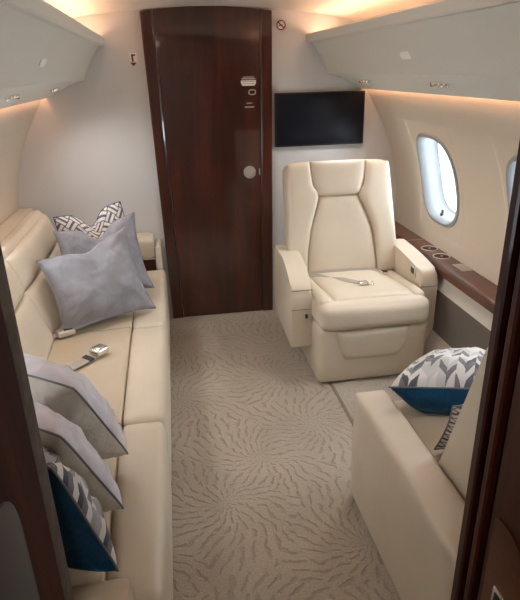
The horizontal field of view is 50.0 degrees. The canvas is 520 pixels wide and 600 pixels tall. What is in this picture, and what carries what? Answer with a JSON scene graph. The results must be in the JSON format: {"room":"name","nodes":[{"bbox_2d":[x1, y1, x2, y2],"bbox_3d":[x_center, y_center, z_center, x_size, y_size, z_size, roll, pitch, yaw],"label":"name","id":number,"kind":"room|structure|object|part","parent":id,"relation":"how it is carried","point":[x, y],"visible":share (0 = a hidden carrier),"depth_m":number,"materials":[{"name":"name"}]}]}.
{"room":"aircraft cabin","nodes":[
{"label":"aircraft cabin","id":0,"kind":"room"},
{"bbox_2d":[0,100,39,225],"bbox_3d":[-0.958,0.237,1.131,0.240,1.880,4.903,-5,23,-8],"label":"wall","id":1,"kind":"structure","parent":0,"point":[15,121],"depth_m":3.00,"materials":[{"name":"beige plastic"}]},
{"bbox_2d":[0,208,33,242],"bbox_3d":[-1.201,-0.033,2.180,0.100,0.076,2.660,-5,23,-8],"label":"shelf","id":2,"kind":"object","parent":1,"relation":"attached to","point":[15,218],"visible":0.59,"depth_m":3.05,"materials":[{"name":"beige leather"}]},
{"bbox_2d":[0,244,73,599],"bbox_3d":[-0.766,0.400,0.699,0.904,1.860,0.390,-5,23,-8],"label":"door frame","id":3,"kind":"structure","parent":1,"relation":"attached to","point":[33,564],"depth_m":0.80,"materials":[{"name":"wood"}]},
{"bbox_3d":[-0.302,0.727,0.826,0.008,1.040,0.215,-5,23,-8],"label":"inset panel","id":4,"kind":"part","parent":3,"relation":"part of","materials":[{"name":"grey"}]},
{"bbox_2d":[0,0,103,108],"bbox_3d":[-0.819,-0.802,1.902,0.360,0.309,2.722,-5,23,-8],"label":"bin","id":5,"kind":"object","parent":1,"relation":"attached to","point":[44,51],"visible":1,"depth_m":1.81,"materials":[{"name":"white plastic"}]},
{"bbox_2d":[5,95,13,101],"bbox_3d":[-0.885,-0.712,1.970,0.032,0.023,0.034,-5,23,-8],"label":"outlet","id":6,"kind":"object","parent":5,"relation":"attached to","point":[10,97],"depth_m":1.96,"materials":[{"name":"silver plastic"}]},
{"bbox_3d":[-0.886,-0.714,1.926,0.222,0.132,2.722,-5,23,-8],"label":"service panel","id":7,"kind":"part","parent":5,"relation":"part of","materials":[{"name":"white plastic"}]},
{"bbox_3d":[-0.747,-0.817,1.919,0.018,0.028,0.096,-5,23,-8],"label":"release plate","id":8,"kind":"part","parent":5,"relation":"part of","materials":[{"name":"white plastic"}]},
{"bbox_2d":[17,7,395,316],"bbox_3d":[-0.286,-0.803,3.517,2.480,1.950,0.050,-5,23,-8],"label":"wall","id":9,"kind":"structure","parent":0,"point":[88,147],"depth_m":3.33,"materials":[{"name":"grey fabric"}]},
{"bbox_2d":[129,53,136,65],"bbox_3d":[-0.723,-1.369,3.178,0.042,0.069,0.006,-5,23,-8],"label":"arrow sign","id":10,"kind":"object","parent":9,"relation":"attached to","point":[132,56],"visible":1,"depth_m":3.17,"materials":[{"name":"white plastic"}]},
{"bbox_2d":[139,6,272,317],"bbox_3d":[-0.280,-0.778,3.482,0.742,1.882,0.036,-5,23,-8],"label":"door","id":11,"kind":"structure","parent":9,"relation":"in","point":[214,64],"depth_m":3.42,"materials":[{"name":"brown wood"}]},
{"bbox_3d":[-0.593,-0.743,3.440,0.107,1.864,0.034,-5,23,-8],"label":"frame","id":12,"kind":"part","parent":11,"relation":"part of","materials":[{"name":"brown wood"}]},
{"bbox_3d":[-0.064,-0.802,3.502,0.078,0.078,0.011,-5,23,-8],"label":"handle","id":13,"kind":"part","parent":11,"relation":"part of","materials":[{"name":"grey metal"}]},
{"bbox_3d":[-0.063,-0.800,3.498,0.048,0.048,0.011,-5,23,-8],"label":"turn knob","id":14,"kind":"part","parent":11,"relation":"part of","materials":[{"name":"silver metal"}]},
{"bbox_3d":[0.042,-0.796,3.533,0.090,1.863,0.034,-5,23,-8],"label":"frame","id":15,"kind":"part","parent":11,"relation":"part of","materials":[{"name":"brown wood"}]},
{"bbox_2d":[276,20,285,29],"bbox_3d":[0.122,-1.595,3.236,0.055,0.055,0.008,-5,23,-8],"label":"no smoking sign","id":16,"kind":"object","parent":9,"relation":"attached to","point":[280,24],"visible":1,"depth_m":3.23,"materials":[{"name":"white plastic"}]},
{"bbox_2d":[274,90,364,146],"bbox_3d":[0.370,-1.122,3.457,0.566,0.316,0.034,-5,23,-8],"label":"wall monitor","id":17,"kind":"object","parent":9,"relation":"attached to","point":[328,117],"visible":1,"depth_m":3.44,"materials":[{"name":"black plastic"}]},
{"bbox_2d":[44,0,436,20],"bbox_3d":[0.101,-0.678,0.936,2.040,0.217,4.923,-5,23,-8],"label":"ceiling","id":18,"kind":"structure","parent":0,"point":[355,10],"depth_m":2.87,"materials":[{"name":"beige"}]},
{"bbox_2d":[170,308,399,599],"bbox_3d":[-0.139,1.047,1.599,1.512,0.050,4.923,-5,23,-8],"label":"floor","id":19,"kind":"structure","parent":0,"point":[264,506],"depth_m":2.31,"materials":[{"name":"carpet"}]},
{"bbox_2d":[0,210,172,599],"bbox_3d":[-0.751,0.302,2.277,0.750,0.836,2.459,-5,23,-8],"label":"sofa","id":20,"kind":"object","parent":19,"relation":"on","point":[125,357],"visible":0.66,"depth_m":2.18,"materials":[{"name":"beige leather"}]},
{"bbox_2d":[15,293,52,359],"bbox_3d":[-0.956,0.230,2.173,0.161,0.265,0.770,-5,23,-8],"label":"cushion","id":21,"kind":"object","parent":20,"relation":"on","point":[35,332],"depth_m":2.34,"materials":[{"name":"beige leather"}]},
{"bbox_2d":[24,241,60,333],"bbox_3d":[-1.091,-0.077,2.924,0.161,0.265,0.875,-5,23,-8],"label":"cushion","id":22,"kind":"object","parent":20,"relation":"on","point":[39,290],"depth_m":2.61,"materials":[{"name":"beige leather"}]},
{"bbox_2d":[23,353,127,458],"bbox_3d":[-0.595,0.308,1.573,0.440,0.406,0.297,7,24,20],"label":"throw pillow","id":23,"kind":"object","parent":20,"relation":"on","point":[68,393],"visible":0.54,"depth_m":1.41,"materials":[{"name":"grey fabric"}]},
{"bbox_2d":[33,401,123,511],"bbox_3d":[-0.560,0.387,1.381,0.424,0.404,0.267,7,24,20],"label":"throw pillow","id":24,"kind":"object","parent":20,"relation":"on","point":[59,435],"visible":0.44,"depth_m":1.25,"materials":[{"name":"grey fabric"}]},
{"bbox_2d":[43,447,118,571],"bbox_3d":[-0.538,0.434,1.266,0.434,0.404,0.214,11,26,28],"label":"throw pillow","id":25,"kind":"object","parent":20,"relation":"on","point":[85,533],"visible":0.56,"depth_m":1.16,"materials":[{"name":"blue fabric"}]},
{"bbox_2d":[53,201,124,238],"bbox_3d":[-0.866,-0.304,3.053,0.451,0.432,0.173,-10,24,-19],"label":"throw pillow","id":26,"kind":"object","parent":20,"relation":"on","point":[110,213],"visible":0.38,"depth_m":3.00,"materials":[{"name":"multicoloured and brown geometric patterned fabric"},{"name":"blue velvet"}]},
{"bbox_2d":[47,328,131,429],"bbox_3d":[-0.756,0.412,2.321,0.428,0.272,0.798,-5,23,-8],"label":"seat cushion","id":27,"kind":"object","parent":20,"relation":"on","point":[109,372],"depth_m":2.35,"materials":[{"name":"beige leather"}]},
{"bbox_2d":[68,457,118,585],"bbox_3d":[-0.630,0.698,1.621,0.428,0.272,0.733,-5,23,-8],"label":"seat cushion","id":28,"kind":"object","parent":20,"relation":"on","point":[77,577],"depth_m":1.37,"materials":[{"name":"beige leather"}]},
{"bbox_2d":[36,225,156,329],"bbox_3d":[-0.774,-0.106,2.671,0.494,0.411,0.235,-16,27,-31],"label":"throw pillow","id":29,"kind":"object","parent":20,"relation":"on","point":[103,282],"visible":1,"depth_m":2.61,"materials":[{"name":"grey fabric"}]},
{"bbox_2d":[59,311,133,331],"bbox_3d":[-0.890,0.107,3.065,0.428,0.272,0.828,-5,23,-8],"label":"seat cushion","id":30,"kind":"object","parent":20,"relation":"on","point":[126,320],"depth_m":2.69,"materials":[{"name":"beige leather"}]},
{"bbox_3d":[-0.565,0.891,1.261,0.590,0.514,0.104,-5,23,-8],"label":"armrest","id":31,"kind":"part","parent":20,"relation":"part of","materials":[{"name":"beige leather"}]},
{"bbox_2d":[53,212,153,287],"bbox_3d":[-0.819,-0.221,2.917,0.478,0.401,0.212,-14,25,-27],"label":"throw pillow","id":32,"kind":"object","parent":20,"relation":"on","point":[71,241],"visible":0.44,"depth_m":2.92,"materials":[{"name":"grey fabric"}]},
{"bbox_2d":[137,232,162,270],"bbox_3d":[-0.924,-0.104,3.552,0.621,0.620,0.188,-5,23,-8],"label":"armrest","id":33,"kind":"object","parent":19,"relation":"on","point":[150,248],"visible":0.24,"depth_m":3.44,"materials":[{"name":"beige leather"}]},
{"bbox_3d":[-0.926,-0.146,3.446,0.568,0.178,0.008,-5,23,-8],"label":"panel","id":34,"kind":"part","parent":33,"relation":"part of","materials":[{"name":"brown wood"}]},
{"bbox_3d":[-0.635,-0.101,3.606,0.036,0.560,0.188,-5,23,-8],"label":"panel","id":35,"kind":"part","parent":33,"relation":"part of","materials":[{"name":"beige leather"}]},
{"bbox_2d":[329,381,353,425],"bbox_3d":[0.423,0.550,2.707,0.016,0.017,2.673,-5,23,-8],"label":"trim","id":36,"kind":"structure","parent":19,"relation":"on","point":[330,383],"depth_m":2.78,"materials":[{"name":"brown"}]},
{"bbox_2d":[350,348,487,599],"bbox_3d":[0.770,0.433,1.701,0.744,0.966,0.910,-5,23,-8],"label":"lounge seat","id":37,"kind":"object","parent":19,"relation":"on","point":[409,495],"visible":0.64,"depth_m":1.65,"materials":[{"name":"beige leather"}]},
{"bbox_3d":[0.475,0.694,1.728,0.127,0.456,0.860,-5,23,-8],"label":"armrest","id":38,"kind":"part","parent":37,"relation":"part of","materials":[{"name":"beige leather"}]},
{"bbox_2d":[394,400,449,463],"bbox_3d":[0.783,0.528,1.923,0.560,0.192,0.580,-5,23,-8],"label":"seat cushion","id":39,"kind":"object","parent":37,"relation":"on","point":[429,428],"depth_m":1.93,"materials":[{"name":"beige leather"}]},
{"bbox_2d":[388,347,485,414],"bbox_3d":[0.721,0.302,2.061,0.529,0.265,0.338,1,23,6],"label":"throw pillow","id":40,"kind":"object","parent":37,"relation":"on","point":[439,380],"visible":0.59,"depth_m":1.92,"materials":[{"name":"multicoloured fabric"}]},
{"bbox_2d":[434,404,462,449],"bbox_3d":[0.777,0.380,1.745,0.433,0.214,0.127,-5,23,-8],"label":"throw pillow","id":41,"kind":"object","parent":37,"relation":"on","point":[455,410],"visible":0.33,"depth_m":1.71,"materials":[{"name":"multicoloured fabric"}]},
{"bbox_3d":[0.833,0.332,1.472,0.555,0.606,0.361,-5,23,-8],"label":"backrest","id":42,"kind":"part","parent":37,"relation":"part of","materials":[{"name":"beige leather"}]},
{"bbox_2d":[332,330,450,419],"bbox_3d":[0.919,0.856,1.711,0.638,0.270,4.923,-5,23,-8],"label":"floor","id":43,"kind":"structure","parent":0,"point":[347,389],"depth_m":2.93,"materials":[{"name":"carpet"}]},
{"bbox_2d":[274,159,437,381],"bbox_3d":[0.510,-0.194,3.095,0.778,1.063,0.842,-5,23,-8],"label":"armchair","id":44,"kind":"object","parent":43,"relation":"on","point":[358,300],"visible":0.99,"depth_m":3.04,"materials":[{"name":"beige leather"}]},
{"bbox_3d":[0.179,-0.037,3.128,0.108,0.439,0.480,-5,23,-8],"label":"armrest","id":45,"kind":"part","parent":44,"relation":"part of","materials":[{"name":"beige leather"}]},
{"bbox_2d":[304,312,308,320],"bbox_3d":[0.243,0.084,2.924,0.026,0.050,0.008,-5,23,-8],"label":"switch","id":46,"kind":"object","parent":44,"relation":"attached to","point":[306,314],"depth_m":2.92,"materials":[{"name":"black plastic"}]},
{"bbox_3d":[0.454,-0.443,3.272,0.645,0.721,0.314,-5,23,-8],"label":"backrest","id":47,"kind":"part","parent":44,"relation":"part of","materials":[{"name":"beige leather"}]},
{"bbox_2d":[312,275,428,330],"bbox_3d":[0.541,-0.004,3.021,0.574,0.186,0.554,-5,23,-8],"label":"seat cushion","id":48,"kind":"object","parent":44,"relation":"on","point":[339,302],"depth_m":2.81,"materials":[{"name":"beige leather"}]},
{"bbox_3d":[0.822,-0.160,2.996,0.007,0.058,0.070,-5,23,-8],"label":"control panel","id":49,"kind":"part","parent":44,"relation":"part of","materials":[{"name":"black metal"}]},
{"bbox_3d":[0.850,-0.072,3.201,0.096,0.447,0.500,-5,23,-8],"label":"armrest","id":50,"kind":"part","parent":44,"relation":"part of","materials":[{"name":"beige leather"}]},
{"bbox_2d":[368,89,519,285],"bbox_3d":[1.196,0.056,1.445,0.240,1.880,4.903,-5,23,-8],"label":"wall","id":51,"kind":"structure","parent":0,"point":[480,136],"depth_m":2.74,"materials":[{"name":"beige plastic"}]},
{"bbox_2d":[306,0,519,100],"bbox_3d":[0.676,-0.928,2.120,0.360,0.309,2.722,-5,23,-8],"label":"bin","id":52,"kind":"object","parent":51,"relation":"attached to","point":[461,48],"visible":1,"depth_m":1.99,"materials":[{"name":"white plastic"}]},
{"bbox_3d":[0.580,-0.975,2.225,0.018,0.028,0.096,-5,23,-8],"label":"release plate","id":53,"kind":"part","parent":52,"relation":"part of","materials":[{"name":"white plastic"}]},
{"bbox_3d":[0.746,-0.852,2.164,0.222,0.132,2.722,-5,23,-8],"label":"service panel","id":54,"kind":"part","parent":52,"relation":"part of","materials":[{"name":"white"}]},
{"bbox_2d":[441,82,448,87],"bbox_3d":[0.734,-0.849,2.206,0.032,0.023,0.034,-5,23,-8],"label":"outlet","id":55,"kind":"object","parent":52,"relation":"attached to","point":[443,84],"depth_m":2.19,"materials":[{"name":"silver plastic"}]},
{"bbox_2d":[416,132,459,227],"bbox_3d":[0.999,-0.660,3.070,0.226,0.506,0.446,-5,23,-8],"label":"window","id":56,"kind":"structure","parent":51,"relation":"in","point":[438,210],"depth_m":3.21,"materials":[{"name":"grey plastic"}]},
{"bbox_2d":[394,220,496,313],"bbox_3d":[1.076,-0.011,2.572,0.136,0.059,2.711,-5,23,-8],"label":"ledge","id":57,"kind":"object","parent":51,"relation":"attached to","point":[474,285],"visible":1,"depth_m":2.85,"materials":[{"name":"brown wood"}]},
{"bbox_2d":[432,289,490,349],"bbox_3d":[1.020,0.208,2.675,0.055,0.247,2.673,-5,23,-8],"label":"baseboard","id":58,"kind":"structure","parent":51,"relation":"attached to","point":[454,325],"depth_m":2.79,"materials":[{"name":"grey fabric"}]},
{"bbox_2d":[437,274,492,330],"bbox_3d":[1.050,0.045,2.613,0.065,0.105,2.673,-5,23,-8],"label":"trim","id":59,"kind":"structure","parent":51,"relation":"attached to","point":[482,315],"depth_m":2.73,"materials":[{"name":"beige"}]},
{"bbox_2d":[450,140,519,599],"bbox_3d":[0.905,0.260,0.943,0.958,1.860,0.390,-5,23,-8],"label":"door frame","id":60,"kind":"structure","parent":51,"relation":"attached to","point":[487,567],"depth_m":0.98,"materials":[{"name":"brown wood"}]},
{"bbox_3d":[0.456,0.668,0.977,0.005,0.500,0.275,-5,23,-8],"label":"amber panel","id":61,"kind":"part","parent":60,"relation":"part of","materials":[{"name":"brown wood"}]},
{"bbox_2d":[506,155,516,211],"bbox_3d":[1.147,-0.324,2.248,0.226,0.506,0.446,-5,23,-8],"label":"window","id":62,"kind":"structure","parent":51,"relation":"in","point":[510,168],"depth_m":2.35,"materials":[{"name":"grey plastic"}]}
]}

